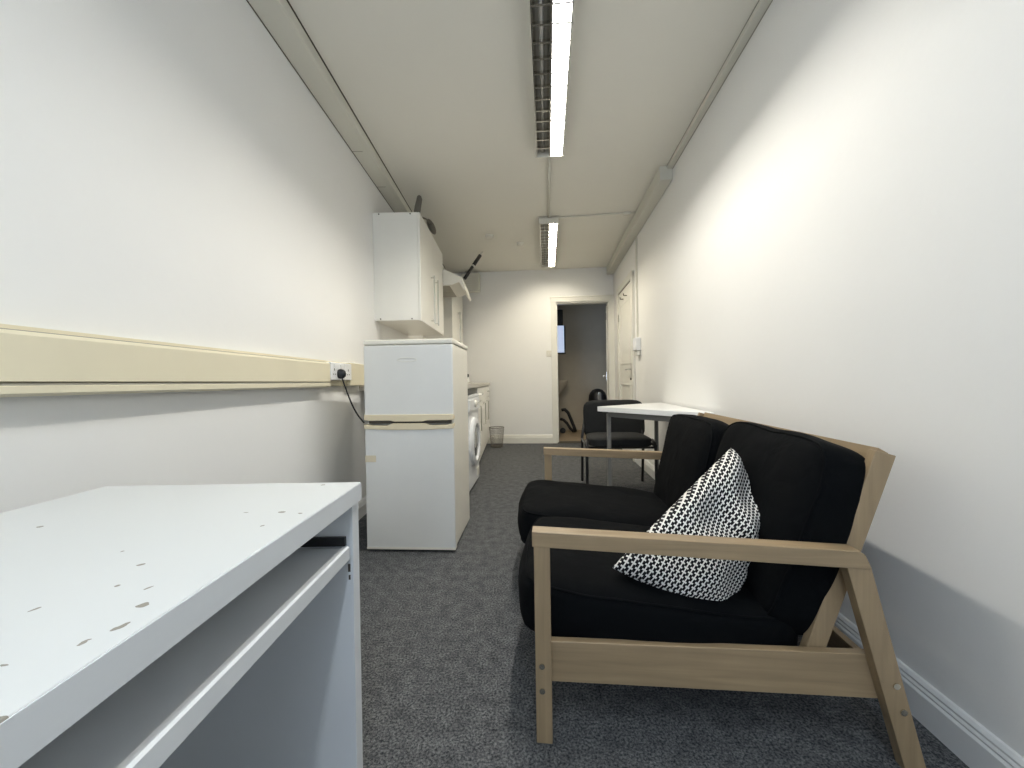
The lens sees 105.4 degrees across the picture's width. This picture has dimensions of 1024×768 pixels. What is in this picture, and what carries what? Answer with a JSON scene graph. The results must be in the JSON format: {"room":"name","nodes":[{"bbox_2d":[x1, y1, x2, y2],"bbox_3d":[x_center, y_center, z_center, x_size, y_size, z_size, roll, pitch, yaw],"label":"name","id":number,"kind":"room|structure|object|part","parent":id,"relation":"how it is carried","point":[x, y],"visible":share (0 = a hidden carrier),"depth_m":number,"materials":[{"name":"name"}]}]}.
{"room":"common room","nodes":[
{"label":"common room","id":0,"kind":"room"},
{"bbox_2d":[0,0,422,512],"bbox_3d":[-1.166,-0.370,2.098,0.120,2.650,8.600,-1,0,0],"label":"wall","id":1,"kind":"structure","parent":0,"point":[168,174],"depth_m":1.28,"materials":[{"name":"paint"}]},
{"bbox_2d":[0,324,363,396],"bbox_3d":[-1.071,-0.048,0.520,0.060,0.156,4.520,-1,0,0],"label":"dado trunking","id":2,"kind":"object","parent":1,"relation":"attached to","point":[34,361],"visible":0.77,"depth_m":1.07,"materials":[{"name":"beige plastic"}]},
{"bbox_2d":[327,362,343,379],"bbox_3d":[-1.052,-0.075,2.327,0.039,0.104,0.175,-1,0,0],"label":"wall socket","id":3,"kind":"object","parent":2,"relation":"attached to","point":[334,367],"visible":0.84,"depth_m":2.28,"materials":[{"name":"white plastic"}]},
{"bbox_2d":[337,369,364,422],"bbox_3d":[-0.968,0.075,2.346,0.147,0.332,0.041,-1,0,-16],"label":"plug","id":4,"kind":"object","parent":3,"relation":"in","point":[341,373],"visible":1,"depth_m":2.33,"materials":[{"name":"black plastic"}]},
{"bbox_2d":[344,364,351,379],"bbox_3d":[-1.054,-0.076,2.472,0.035,0.104,0.105,-1,0,0],"label":"wall socket","id":5,"kind":"object","parent":2,"relation":"attached to","point":[347,367],"visible":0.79,"depth_m":2.47,"materials":[{"name":"white plastic"}]},
{"bbox_2d":[246,0,444,268],"bbox_3d":[-1.057,-1.662,2.020,0.138,0.068,7.540,-1,0,0],"label":"mini trunking","id":6,"kind":"object","parent":1,"relation":"attached to","point":[278,17],"visible":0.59,"depth_m":2.15,"materials":[{"name":"white plastic"}]},
{"bbox_2d":[358,497,366,519],"bbox_3d":[-1.077,0.897,2.105,0.018,0.114,7.600,-1,0,0],"label":"baseboard","id":7,"kind":"structure","parent":1,"relation":"attached to","point":[362,505],"depth_m":2.79,"materials":[{"name":"white paint"}]},
{"bbox_2d":[373,212,443,335],"bbox_3d":[-0.906,-0.948,3.656,0.415,0.871,1.037,-1,0,0],"label":"upper cabinet","id":8,"kind":"object","parent":1,"relation":"attached to","point":[408,262],"visible":1,"depth_m":3.14,"materials":[{"name":"white wood"}]},
{"bbox_2d":[414,195,421,211],"bbox_3d":[-0.840,-1.480,3.376,0.078,0.198,0.290,-1,0,-23],"label":"spatula","id":9,"kind":"object","parent":8,"relation":"on","point":[417,208],"visible":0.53,"depth_m":3.25,"materials":[{"name":"black plastic"}]},
{"bbox_3d":[-0.746,-0.949,3.397,0.018,0.871,0.515,-1,0,0],"label":"door","id":10,"kind":"part","parent":8,"relation":"part of","materials":[{"name":"white wood"}]},
{"bbox_2d":[422,217,435,234],"bbox_3d":[-0.758,-1.480,3.525,0.087,0.142,0.433,-1,0,0],"label":"ladle","id":11,"kind":"object","parent":8,"relation":"on","point":[430,224],"visible":0.98,"depth_m":3.62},
{"bbox_2d":[427,219,435,234],"bbox_3d":[-0.758,-1.481,3.671,0.087,0.142,0.142,-1,0,0],"label":"bowl","id":12,"kind":"object","parent":11,"relation":"on","point":[431,226],"depth_m":3.62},
{"bbox_3d":[-0.715,-0.768,3.540,0.038,0.430,0.013,-1,0,0],"label":"handle","id":13,"kind":"part","parent":8,"relation":"part of","materials":[{"name":"silver metal"}]},
{"bbox_3d":[-0.715,-0.769,3.710,0.038,0.430,0.013,-1,0,0],"label":"handle","id":14,"kind":"part","parent":8,"relation":"part of","materials":[{"name":"silver metal"}]},
{"bbox_3d":[-0.746,-0.952,3.917,0.018,0.871,0.515,-1,0,0],"label":"door","id":15,"kind":"part","parent":8,"relation":"part of","materials":[{"name":"white wood"}]},
{"bbox_2d":[423,296,462,343],"bbox_3d":[-0.910,-0.916,5.389,0.407,0.786,1.070,-1,0,0],"label":"upper cabinet","id":16,"kind":"object","parent":1,"relation":"attached to","point":[452,306],"visible":0.42,"depth_m":4.88,"materials":[{"name":"white wood"}]},
{"bbox_3d":[-0.753,-0.917,5.119,0.018,0.786,0.530,-1,0,0],"label":"door","id":17,"kind":"part","parent":16,"relation":"part of","materials":[{"name":"white wood"}]},
{"bbox_3d":[-0.723,-0.779,5.350,0.038,0.430,0.013,-1,0,0],"label":"handle","id":18,"kind":"part","parent":16,"relation":"part of","materials":[{"name":"silver metal"}]},
{"bbox_3d":[-0.753,-0.920,5.657,0.018,0.786,0.535,-1,0,0],"label":"door","id":19,"kind":"part","parent":16,"relation":"part of","materials":[{"name":"white wood"}]},
{"bbox_2d":[443,269,470,300],"bbox_3d":[-0.811,-1.127,4.503,0.611,0.225,0.620,-1,0,0],"label":"hood","id":20,"kind":"object","parent":1,"relation":"attached to","point":[454,285],"visible":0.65,"depth_m":4.26,"materials":[{"name":"white metal"}]},
{"bbox_2d":[288,0,757,272],"bbox_3d":[0.472,-1.770,2.089,3.800,0.100,8.600,-1,0,0],"label":"ceiling","id":21,"kind":"structure","parent":0,"point":[442,90],"depth_m":2.38,"materials":[{"name":"paint"}]},
{"bbox_2d":[463,251,482,279],"bbox_3d":[-0.485,-1.498,4.914,0.301,0.404,0.046,-1,0,-38],"label":"tube","id":22,"kind":"object","parent":21,"relation":"attached to","point":[479,256],"visible":1,"depth_m":4.89,"materials":[{"name":"black plastic"}]},
{"bbox_2d":[485,234,493,239],"bbox_3d":[-0.262,-1.703,4.540,0.110,0.042,0.110,-1,0,0],"label":"smoke detector","id":23,"kind":"object","parent":21,"relation":"attached to","point":[487,236],"visible":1,"depth_m":4.51,"materials":[{"name":"white plastic"}]},
{"bbox_2d":[516,242,523,246],"bbox_3d":[0.098,-1.710,4.790,0.090,0.042,0.090,-1,0,0],"label":"smoke detector","id":24,"kind":"object","parent":21,"relation":"attached to","point":[519,244],"visible":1,"depth_m":4.76,"materials":[{"name":"white plastic"}]},
{"bbox_2d":[539,215,558,266],"bbox_3d":[0.447,-1.697,4.783,0.208,0.079,1.550,-1,0,5],"label":"ceiling light","id":25,"kind":"object","parent":21,"relation":"attached to","point":[548,227],"visible":1,"depth_m":4.54,"materials":[{"name":"white"}]},
{"bbox_2d":[548,157,550,217],"bbox_3d":[0.325,-1.714,3.421,0.022,0.021,1.185,-1,0,5],"label":"conduit","id":26,"kind":"object","parent":21,"relation":"attached to","point":[549,158],"visible":0.66,"depth_m":3.30,"materials":[{"name":"white plastic"}]},
{"bbox_2d":[528,0,574,157],"bbox_3d":[0.205,-1.677,2.061,0.208,0.079,1.545,-1,0,5],"label":"ceiling light","id":27,"kind":"object","parent":21,"relation":"attached to","point":[551,22],"visible":1,"depth_m":2.06,"materials":[{"name":"white plastic"}]},
{"bbox_3d":[0.124,-1.647,1.687,0.082,0.018,0.010,-1,0,5],"label":"louvre blade","id":28,"kind":"part","parent":27,"relation":"part of","materials":[{"name":"silver metal"}]},
{"bbox_3d":[0.133,-1.648,1.781,0.082,0.018,0.010,-1,0,5],"label":"louvre blade","id":29,"kind":"part","parent":27,"relation":"part of","materials":[{"name":"silver metal"}]},
{"bbox_3d":[0.141,-1.649,1.876,0.082,0.018,0.010,-1,0,5],"label":"louvre blade","id":30,"kind":"part","parent":27,"relation":"part of","materials":[{"name":"silver metal"}]},
{"bbox_3d":[0.175,-1.652,2.255,0.082,0.018,0.010,-1,0,5],"label":"louvre blade","id":31,"kind":"part","parent":27,"relation":"part of","materials":[{"name":"silver metal"}]},
{"bbox_3d":[0.158,-1.650,2.065,0.082,0.018,0.010,-1,0,5],"label":"louvre blade","id":32,"kind":"part","parent":27,"relation":"part of","materials":[{"name":"silver metal"}]},
{"bbox_3d":[0.150,-1.650,1.971,0.082,0.018,0.010,-1,0,5],"label":"louvre blade","id":33,"kind":"part","parent":27,"relation":"part of","materials":[{"name":"silver metal"}]},
{"bbox_3d":[0.192,-1.653,2.444,0.082,0.018,0.010,-1,0,5],"label":"louvre blade","id":34,"kind":"part","parent":27,"relation":"part of","materials":[{"name":"silver metal"}]},
{"bbox_3d":[0.184,-1.653,2.349,0.082,0.018,0.010,-1,0,5],"label":"louvre blade","id":35,"kind":"part","parent":27,"relation":"part of","materials":[{"name":"silver metal"}]},
{"bbox_3d":[0.167,-1.651,2.160,0.082,0.018,0.010,-1,0,5],"label":"louvre blade","id":36,"kind":"part","parent":27,"relation":"part of","materials":[{"name":"silver metal"}]},
{"bbox_3d":[0.217,-1.655,2.728,0.082,0.018,0.010,-1,0,5],"label":"louvre blade","id":37,"kind":"part","parent":27,"relation":"part of","materials":[{"name":"silver metal"}]},
{"bbox_3d":[0.209,-1.655,2.634,0.082,0.018,0.010,-1,0,5],"label":"louvre blade","id":38,"kind":"part","parent":27,"relation":"part of","materials":[{"name":"silver metal"}]},
{"bbox_3d":[0.201,-1.654,2.539,0.082,0.018,0.010,-1,0,5],"label":"louvre blade","id":39,"kind":"part","parent":27,"relation":"part of","materials":[{"name":"silver metal"}]},
{"bbox_3d":[0.311,-1.657,2.720,0.082,0.018,0.010,-1,0,5],"label":"louvre blade","id":40,"kind":"part","parent":27,"relation":"part of","materials":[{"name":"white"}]},
{"bbox_3d":[0.302,-1.656,2.625,0.082,0.018,0.010,-1,0,5],"label":"louvre blade","id":41,"kind":"part","parent":27,"relation":"part of","materials":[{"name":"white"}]},
{"bbox_3d":[0.294,-1.655,2.530,0.082,0.018,0.010,-1,0,5],"label":"louvre blade","id":42,"kind":"part","parent":27,"relation":"part of","materials":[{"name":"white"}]},
{"bbox_3d":[0.286,-1.655,2.436,0.082,0.018,0.010,-1,0,5],"label":"louvre blade","id":43,"kind":"part","parent":27,"relation":"part of","materials":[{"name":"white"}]},
{"bbox_3d":[0.277,-1.654,2.341,0.082,0.018,0.010,-1,0,5],"label":"louvre blade","id":44,"kind":"part","parent":27,"relation":"part of","materials":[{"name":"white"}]},
{"bbox_3d":[0.269,-1.653,2.246,0.082,0.018,0.010,-1,0,5],"label":"louvre blade","id":45,"kind":"part","parent":27,"relation":"part of","materials":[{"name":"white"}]},
{"bbox_3d":[0.260,-1.653,2.152,0.082,0.018,0.010,-1,0,5],"label":"louvre blade","id":46,"kind":"part","parent":27,"relation":"part of","materials":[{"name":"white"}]},
{"bbox_3d":[0.252,-1.652,2.057,0.082,0.018,0.010,-1,0,5],"label":"louvre blade","id":47,"kind":"part","parent":27,"relation":"part of","materials":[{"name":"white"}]},
{"bbox_3d":[0.243,-1.651,1.962,0.082,0.018,0.010,-1,0,5],"label":"louvre blade","id":48,"kind":"part","parent":27,"relation":"part of","materials":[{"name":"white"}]},
{"bbox_3d":[0.235,-1.650,1.868,0.082,0.018,0.010,-1,0,5],"label":"louvre blade","id":49,"kind":"part","parent":27,"relation":"part of","materials":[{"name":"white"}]},
{"bbox_3d":[0.227,-1.650,1.773,0.082,0.018,0.010,-1,0,5],"label":"louvre blade","id":50,"kind":"part","parent":27,"relation":"part of","materials":[{"name":"white plastic"}]},
{"bbox_3d":[0.218,-1.649,1.678,0.082,0.018,0.010,-1,0,5],"label":"louvre blade","id":51,"kind":"part","parent":27,"relation":"part of","materials":[{"name":"white plastic"}]},
{"bbox_2d":[559,211,635,218],"bbox_3d":[0.853,-1.723,3.989,0.801,0.030,0.037,-1,0,7],"label":"conduit","id":52,"kind":"object","parent":21,"relation":"attached to","point":[625,213],"visible":0.88,"depth_m":3.98,"materials":[{"name":"white plastic"}]},
{"bbox_2d":[453,267,613,434],"bbox_3d":[0.153,-0.414,6.051,3.400,2.650,0.120,-1,0,5],"label":"wall","id":53,"kind":"structure","parent":0,"point":[507,324],"depth_m":6.00,"materials":[{"name":"paint"}]},
{"bbox_2d":[461,273,480,292],"bbox_3d":[-0.629,-1.547,5.968,0.280,0.280,0.106,-1,0,5],"label":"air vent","id":54,"kind":"object","parent":53,"relation":"in","point":[472,282],"visible":0.7,"depth_m":5.92,"materials":[{"name":"white"}]},
{"bbox_2d":[487,435,552,442],"bbox_3d":[-0.353,0.853,6.035,1.957,0.131,0.023,-1,0,5],"label":"baseboard","id":55,"kind":"structure","parent":53,"relation":"attached to","point":[506,438],"depth_m":5.98,"materials":[{"name":"white"}]},
{"bbox_2d":[558,441,580,442],"bbox_3d":[1.102,0.890,5.974,0.800,0.012,0.125,-1,0,5],"label":"trim","id":56,"kind":"structure","parent":53,"relation":"attached to","point":[559,441],"depth_m":5.95,"materials":[{"name":"brown"}]},
{"bbox_2d":[550,294,614,442],"bbox_3d":[1.073,-0.216,5.956,0.958,2.234,0.150,-1,0,5],"label":"trim","id":57,"kind":"structure","parent":53,"relation":"attached to","point":[586,299],"depth_m":5.92,"materials":[{"name":"white wood"}]},
{"bbox_2d":[603,306,607,399],"bbox_3d":[1.532,-0.163,6.354,0.104,2.080,0.732,-1,0,13],"label":"door","id":58,"kind":"structure","parent":53,"relation":"in","point":[606,376],"depth_m":6.00,"materials":[{"name":"white wood"}]},
{"bbox_2d":[557,304,606,423],"bbox_3d":[0.844,-0.404,6.673,3.500,2.600,1.750,-1,0,0],"label":"wall","id":59,"kind":"structure","parent":0,"point":[584,363],"depth_m":7.45,"materials":[{"name":"grey paint"}]},
{"bbox_2d":[557,310,562,325],"bbox_3d":[0.723,-1.257,7.418,0.485,0.300,0.050,-1,0,0],"label":"rolled blind","id":60,"kind":"object","parent":59,"relation":"attached to","point":[559,312],"visible":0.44,"depth_m":7.39,"materials":[{"name":"black fabric"}]},
{"bbox_2d":[557,326,565,353],"bbox_3d":[0.752,-0.837,7.433,0.530,0.540,0.025,-1,0,0],"label":"window","id":61,"kind":"structure","parent":59,"relation":"in","point":[560,329],"depth_m":7.43,"materials":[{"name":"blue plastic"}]},
{"bbox_2d":[558,380,567,400],"bbox_3d":[0.847,0.136,7.261,0.380,0.408,0.378,-1,0,0],"label":"basin","id":62,"kind":"object","parent":59,"relation":"attached to","point":[561,383],"visible":0.42,"depth_m":7.13,"materials":[{"name":"beige ceramic"}]},
{"bbox_3d":[0.846,0.057,7.261,0.380,0.250,0.378,-1,0,0],"label":"bowl","id":63,"kind":"part","parent":62,"relation":"part of","materials":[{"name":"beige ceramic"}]},
{"bbox_2d":[559,423,582,429],"bbox_3d":[0.763,0.828,7.448,3.100,0.130,0.015,-1,0,0],"label":"baseboard","id":64,"kind":"structure","parent":59,"relation":"attached to","point":[578,425],"depth_m":7.44,"materials":[{"name":"beige wood"}]},
{"bbox_2d":[359,430,968,767],"bbox_3d":[0.615,0.972,2.656,4.000,0.105,9.700,-1,0,0],"label":"floor","id":65,"kind":"structure","parent":0,"point":[448,665],"depth_m":1.16,"materials":[{"name":"carpet"}]},
{"bbox_2d":[0,482,362,767],"bbox_3d":[-0.619,0.593,0.251,0.573,0.730,1.255,-1,0,0],"label":"desk","id":66,"kind":"object","parent":65,"relation":"on","point":[209,625],"visible":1,"depth_m":0.54,"materials":[{"name":"laminate"}]},
{"bbox_2d":[18,548,340,767],"bbox_3d":[-0.607,0.367,0.249,0.484,0.016,1.170,-1,0,0],"label":"shelf","id":67,"kind":"object","parent":66,"relation":"attached to","point":[118,728],"depth_m":0.47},
{"bbox_3d":[-0.623,0.610,0.861,0.566,0.690,0.034,-1,0,0],"label":"panel","id":68,"kind":"part","parent":66,"relation":"part of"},
{"bbox_2d":[363,338,469,549],"bbox_3d":[-0.562,0.345,2.432,0.512,1.197,0.502,-1,0,4],"label":"refrigerator","id":69,"kind":"object","parent":65,"relation":"on","point":[416,390],"visible":1,"depth_m":2.19,"materials":[{"name":"white metal"}]},
{"bbox_3d":[-0.582,-0.021,2.208,0.508,0.394,0.042,-1,0,4],"label":"freezer door","id":70,"kind":"part","parent":69,"relation":"part of","materials":[{"name":"white metal"}]},
{"bbox_3d":[-0.578,0.239,2.204,0.508,0.036,0.048,-1,0,4],"label":"handle trim","id":71,"kind":"part","parent":69,"relation":"part of","materials":[{"name":"beige plastic"}]},
{"bbox_3d":[-0.579,0.191,2.204,0.508,0.040,0.048,-1,0,4],"label":"handle trim","id":72,"kind":"part","parent":69,"relation":"part of","materials":[{"name":"beige plastic"}]},
{"bbox_3d":[-0.572,0.585,2.212,0.508,0.678,0.042,-1,0,4],"label":"fridge door","id":73,"kind":"part","parent":69,"relation":"part of","materials":[{"name":"white metal"}]},
{"bbox_3d":[-0.571,-0.239,2.432,0.512,0.028,0.494,-1,0,4],"label":"lid","id":74,"kind":"part","parent":69,"relation":"part of","materials":[{"name":"white plastic"}]},
{"bbox_2d":[468,393,480,491],"bbox_3d":[-0.596,0.518,3.522,0.585,0.840,0.604,-1,0,4],"label":"washing machine","id":75,"kind":"object","parent":65,"relation":"on","point":[474,435],"visible":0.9,"depth_m":3.42,"materials":[{"name":"white metal"}]},
{"bbox_3d":[-0.349,0.179,3.312,0.012,0.088,0.180,-1,0,4],"label":"detergent drawer","id":76,"kind":"part","parent":75,"relation":"part of","materials":[{"name":"white plastic"}]},
{"bbox_3d":[-0.619,0.111,3.521,0.553,0.025,0.604,-1,0,4],"label":"panel","id":77,"kind":"part","parent":75,"relation":"part of","materials":[{"name":"white"}]},
{"bbox_3d":[-0.342,0.179,3.502,0.016,0.110,0.592,-1,0,4],"label":"control panel","id":78,"kind":"part","parent":75,"relation":"part of","materials":[{"name":"white plastic"}]},
{"bbox_3d":[-0.331,0.514,3.504,0.026,0.300,0.300,-1,0,4],"label":"porthole glass","id":79,"kind":"part","parent":75,"relation":"part of","materials":[{"name":"grey"}]},
{"bbox_2d":[468,387,483,460],"bbox_3d":[-0.690,0.487,4.253,0.766,0.895,0.600,-1,0,0],"label":"base cabinet","id":80,"kind":"object","parent":65,"relation":"on","point":[477,389],"visible":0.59,"depth_m":4.18,"materials":[{"name":"white wood"}]},
{"bbox_3d":[-0.358,0.114,4.251,0.020,0.148,0.594,-1,0,0],"label":"drawer","id":81,"kind":"part","parent":80,"relation":"part of","materials":[{"name":"white wood"}]},
{"bbox_3d":[-0.352,0.500,4.253,0.020,0.610,0.594,-1,0,0],"label":"door","id":82,"kind":"part","parent":80,"relation":"part of","materials":[{"name":"white wood"}]},
{"bbox_2d":[481,386,485,451],"bbox_3d":[-0.690,0.484,4.853,0.766,0.895,0.600,-1,0,0],"label":"base cabinet","id":83,"kind":"object","parent":65,"relation":"on","point":[483,400],"visible":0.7,"depth_m":4.77,"materials":[{"name":"white wood"}]},
{"bbox_2d":[484,386,489,443],"bbox_3d":[-0.690,0.479,5.553,0.766,0.895,0.800,-1,0,0],"label":"base cabinet","id":84,"kind":"object","parent":65,"relation":"on","point":[487,387],"visible":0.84,"depth_m":5.42,"materials":[{"name":"white"}]},
{"bbox_2d":[359,383,489,390],"bbox_3d":[-0.718,-0.011,4.400,0.765,0.090,3.200,-1,0,0],"label":"countertop","id":85,"kind":"structure","parent":84,"relation":"on","point":[470,385],"depth_m":3.39,"materials":[{"name":"grey laminate"}]},
{"bbox_3d":[-0.358,0.106,5.551,0.020,0.148,0.794,-1,0,0],"label":"drawer","id":86,"kind":"part","parent":84,"relation":"part of","materials":[{"name":"white wood"}]},
{"bbox_3d":[-0.352,0.492,5.553,0.020,0.610,0.794,-1,0,0],"label":"door","id":87,"kind":"part","parent":84,"relation":"part of","materials":[{"name":"white wood"}]},
{"bbox_2d":[489,426,503,447],"bbox_3d":[-0.223,0.774,5.705,0.226,0.290,0.226,-1,0,0],"label":"bin","id":88,"kind":"object","parent":65,"relation":"on","point":[502,427],"visible":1,"depth_m":5.66,"materials":[{"name":"grey metal"}]},
{"bbox_2d":[560,408,576,432],"bbox_3d":[1.014,0.657,7.017,0.307,0.455,0.086,-1,0,0],"label":"chair","id":89,"kind":"object","parent":65,"relation":"on","point":[562,430],"visible":1,"depth_m":6.99,"materials":[{"name":"black plastic"}]},
{"bbox_3d":[0.996,0.739,7.035,0.264,0.274,0.052,-1,0,0],"label":"frame","id":90,"kind":"part","parent":89,"relation":"part of","materials":[{"name":"black plastic"}]},
{"bbox_2d":[588,388,606,400],"bbox_3d":[1.573,0.479,7.152,0.330,0.795,0.333,-1,0,0],"label":"bin","id":91,"kind":"object","parent":65,"relation":"on","point":[595,394],"visible":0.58,"depth_m":7.04,"materials":[{"name":"black plastic"}]},
{"bbox_2d":[581,400,657,482],"bbox_3d":[0.922,0.534,3.438,0.590,0.765,0.552,-1,0,5],"label":"chair","id":92,"kind":"object","parent":65,"relation":"on","point":[626,433],"visible":0.89,"depth_m":3.62,"materials":[{"name":"black fabric"}]},
{"bbox_3d":[0.674,0.626,3.675,0.052,0.585,0.064,-1,0,5],"label":"leg","id":93,"kind":"part","parent":92,"relation":"part of","materials":[{"name":"black plastic"}]},
{"bbox_3d":[0.628,0.693,3.264,0.026,0.455,0.116,-1,0,9],"label":"leg","id":94,"kind":"part","parent":92,"relation":"part of","materials":[{"name":"black plastic"}]},
{"bbox_3d":[0.954,0.329,3.662,0.560,0.360,0.057,-1,-8,5],"label":"backrest","id":95,"kind":"part","parent":92,"relation":"part of","materials":[{"name":"black fabric"}]},
{"bbox_3d":[0.911,0.474,3.382,0.510,0.084,0.440,-1,0,5],"label":"seat","id":96,"kind":"part","parent":92,"relation":"part of","materials":[{"name":"black fabric"}]},
{"bbox_3d":[1.201,0.618,3.629,0.052,0.585,0.064,-1,0,5],"label":"leg","id":97,"kind":"part","parent":92,"relation":"part of","materials":[{"name":"black plastic"}]},
{"bbox_3d":[1.176,0.685,3.215,0.026,0.455,0.116,-1,0,2],"label":"leg","id":98,"kind":"part","parent":92,"relation":"part of","materials":[{"name":"black plastic"}]},
{"bbox_2d":[597,402,713,486],"bbox_3d":[0.997,0.544,2.884,0.654,0.746,1.100,-1,0,0],"label":"side table","id":99,"kind":"object","parent":65,"relation":"on","point":[656,412],"visible":0.45,"depth_m":2.86,"materials":[{"name":"white laminate"}]},
{"bbox_3d":[0.754,0.575,3.024,0.028,0.690,0.028,-1,0,0],"label":"leg","id":100,"kind":"part","parent":99,"relation":"part of","materials":[{"name":"grey metal"}]},
{"bbox_3d":[0.946,0.231,2.727,0.022,0.040,0.710,-1,0,-34],"label":"rail","id":101,"kind":"part","parent":99,"relation":"part of","materials":[{"name":"grey metal"}]},
{"bbox_3d":[1.249,0.565,3.369,0.028,0.690,0.028,-1,0,0],"label":"leg","id":102,"kind":"part","parent":99,"relation":"part of","materials":[{"name":"grey metal"}]},
{"bbox_2d":[517,412,925,767],"bbox_3d":[0.527,0.539,1.637,1.056,0.785,1.329,-1,0,6],"label":"sofa","id":103,"kind":"object","parent":65,"relation":"on","point":[817,498],"visible":0.78,"depth_m":1.02,"materials":[{"name":"black fabric"}]},
{"bbox_3d":[0.083,0.683,1.035,0.042,0.519,0.030,-1,0,6],"label":"post","id":104,"kind":"part","parent":103,"relation":"part of","materials":[{"name":"brown wood"}]},
{"bbox_3d":[0.218,0.673,2.318,0.042,0.519,0.030,-1,0,6],"label":"post","id":105,"kind":"part","parent":103,"relation":"part of","materials":[{"name":"brown wood"}]},
{"bbox_2d":[517,480,668,541],"bbox_3d":[0.436,0.658,1.948,0.808,0.256,0.630,-1,0,6],"label":"seat cushion","id":106,"kind":"object","parent":103,"relation":"on","point":[539,497],"depth_m":1.83,"materials":[{"name":"black fabric"}]},
{"bbox_3d":[0.594,0.406,2.271,0.815,0.072,0.044,-1,0,6],"label":"armrest","id":107,"kind":"part","parent":103,"relation":"part of","materials":[{"name":"brown wood"}]},
{"bbox_2d":[518,516,800,645],"bbox_3d":[0.432,0.664,1.345,0.812,0.255,0.631,-1,0,6],"label":"seat cushion","id":108,"kind":"object","parent":103,"relation":"on","point":[593,603],"depth_m":1.06,"materials":[{"name":"black fabric"}]},
{"bbox_2d":[612,448,759,600],"bbox_3d":[0.558,0.438,1.167,0.518,0.427,0.219,-1,0,-25],"label":"cushion","id":109,"kind":"object","parent":103,"relation":"on","point":[720,503],"visible":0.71,"depth_m":1.14,"materials":[{"name":"multicoloured fabric"}]},
{"bbox_2d":[654,414,728,507],"bbox_3d":[0.875,0.430,1.912,0.256,0.550,0.620,-1,0,6],"label":"cushion","id":110,"kind":"object","parent":103,"relation":"on","point":[691,441],"depth_m":1.81,"materials":[{"name":"black fabric"}]},
{"bbox_3d":[0.460,0.416,0.998,0.815,0.072,0.044,-1,0,6],"label":"armrest","id":111,"kind":"part","parent":103,"relation":"part of","materials":[{"name":"brown wood"}]},
{"bbox_3d":[0.502,0.735,1.018,0.878,0.119,0.022,-1,0,6],"label":"rail","id":112,"kind":"part","parent":103,"relation":"part of","materials":[{"name":"brown wood"}]},
{"bbox_2d":[714,423,864,633],"bbox_3d":[0.833,0.416,1.300,0.300,0.546,0.620,-1,0,6],"label":"cushion","id":113,"kind":"object","parent":103,"relation":"on","point":[804,487],"depth_m":1.03,"materials":[{"name":"black fabric"}]},
{"bbox_3d":[1.008,0.196,1.583,0.045,0.072,1.159,-1,0,6],"label":"rail","id":114,"kind":"part","parent":103,"relation":"part of","materials":[{"name":"brown wood"}]},
{"bbox_3d":[0.854,0.455,1.006,0.236,0.571,0.024,-1,0,6],"label":"post","id":115,"kind":"part","parent":103,"relation":"part of","materials":[{"name":"brown wood"}]},
{"bbox_3d":[0.901,0.684,0.949,0.173,0.492,0.030,-1,0,6],"label":"leg","id":116,"kind":"part","parent":103,"relation":"part of","materials":[{"name":"brown wood"}]},
{"bbox_2d":[613,0,1023,757],"bbox_3d":[1.247,-0.406,1.881,0.121,2.650,8.193,-1,0,5],"label":"wall","id":117,"kind":"structure","parent":0,"point":[835,248],"depth_m":1.16,"materials":[{"name":"paint"}]},
{"bbox_2d":[618,281,632,449],"bbox_3d":[1.433,-0.170,4.995,0.071,2.133,0.834,-1,0,5],"label":"door","id":118,"kind":"structure","parent":117,"relation":"in","point":[624,317],"depth_m":4.99,"materials":[{"name":"white wood"}]},
{"bbox_3d":[1.453,-0.178,4.991,0.006,1.750,0.620,-1,0,5],"label":"panel moulding","id":119,"kind":"part","parent":118,"relation":"part of","materials":[{"name":"white"}]},
{"bbox_2d":[616,270,636,461],"bbox_3d":[1.452,-0.210,4.988,0.030,2.214,0.993,-1,0,5],"label":"trim","id":120,"kind":"structure","parent":117,"relation":"attached to","point":[630,277],"depth_m":4.54,"materials":[{"name":"white"}]},
{"bbox_2d":[633,337,640,355],"bbox_3d":[1.377,-0.411,4.318,0.055,0.195,0.190,-1,0,5],"label":"switch","id":121,"kind":"object","parent":117,"relation":"attached to","point":[636,341],"visible":1,"depth_m":4.23,"materials":[{"name":"white plastic"}]},
{"bbox_2d":[635,236,638,336],"bbox_3d":[1.386,-1.076,4.330,0.018,1.115,0.025,-1,0,5],"label":"conduit","id":122,"kind":"object","parent":117,"relation":"attached to","point":[636,257],"visible":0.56,"depth_m":4.32,"materials":[{"name":"white plastic"}]},
{"bbox_2d":[607,166,672,274],"bbox_3d":[1.349,-1.691,4.483,0.100,0.115,2.773,-1,0,5],"label":"pipe boxing","id":123,"kind":"object","parent":117,"relation":"attached to","point":[662,178],"visible":0.91,"depth_m":3.77,"materials":[{"name":"white"}]},
{"bbox_2d":[667,0,772,168],"bbox_3d":[1.039,-1.704,0.699,0.045,0.034,4.820,-1,0,5],"label":"mini trunking","id":124,"kind":"object","parent":117,"relation":"attached to","point":[762,6],"visible":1,"depth_m":2.14,"materials":[{"name":"white plastic"}]},
{"bbox_2d":[635,459,1023,767],"bbox_3d":[1.157,0.866,1.426,0.018,0.114,6.250,-1,0,5],"label":"baseboard","id":125,"kind":"structure","parent":117,"relation":"attached to","point":[969,740],"depth_m":0.99,"materials":[{"name":"white paint"}]}
]}

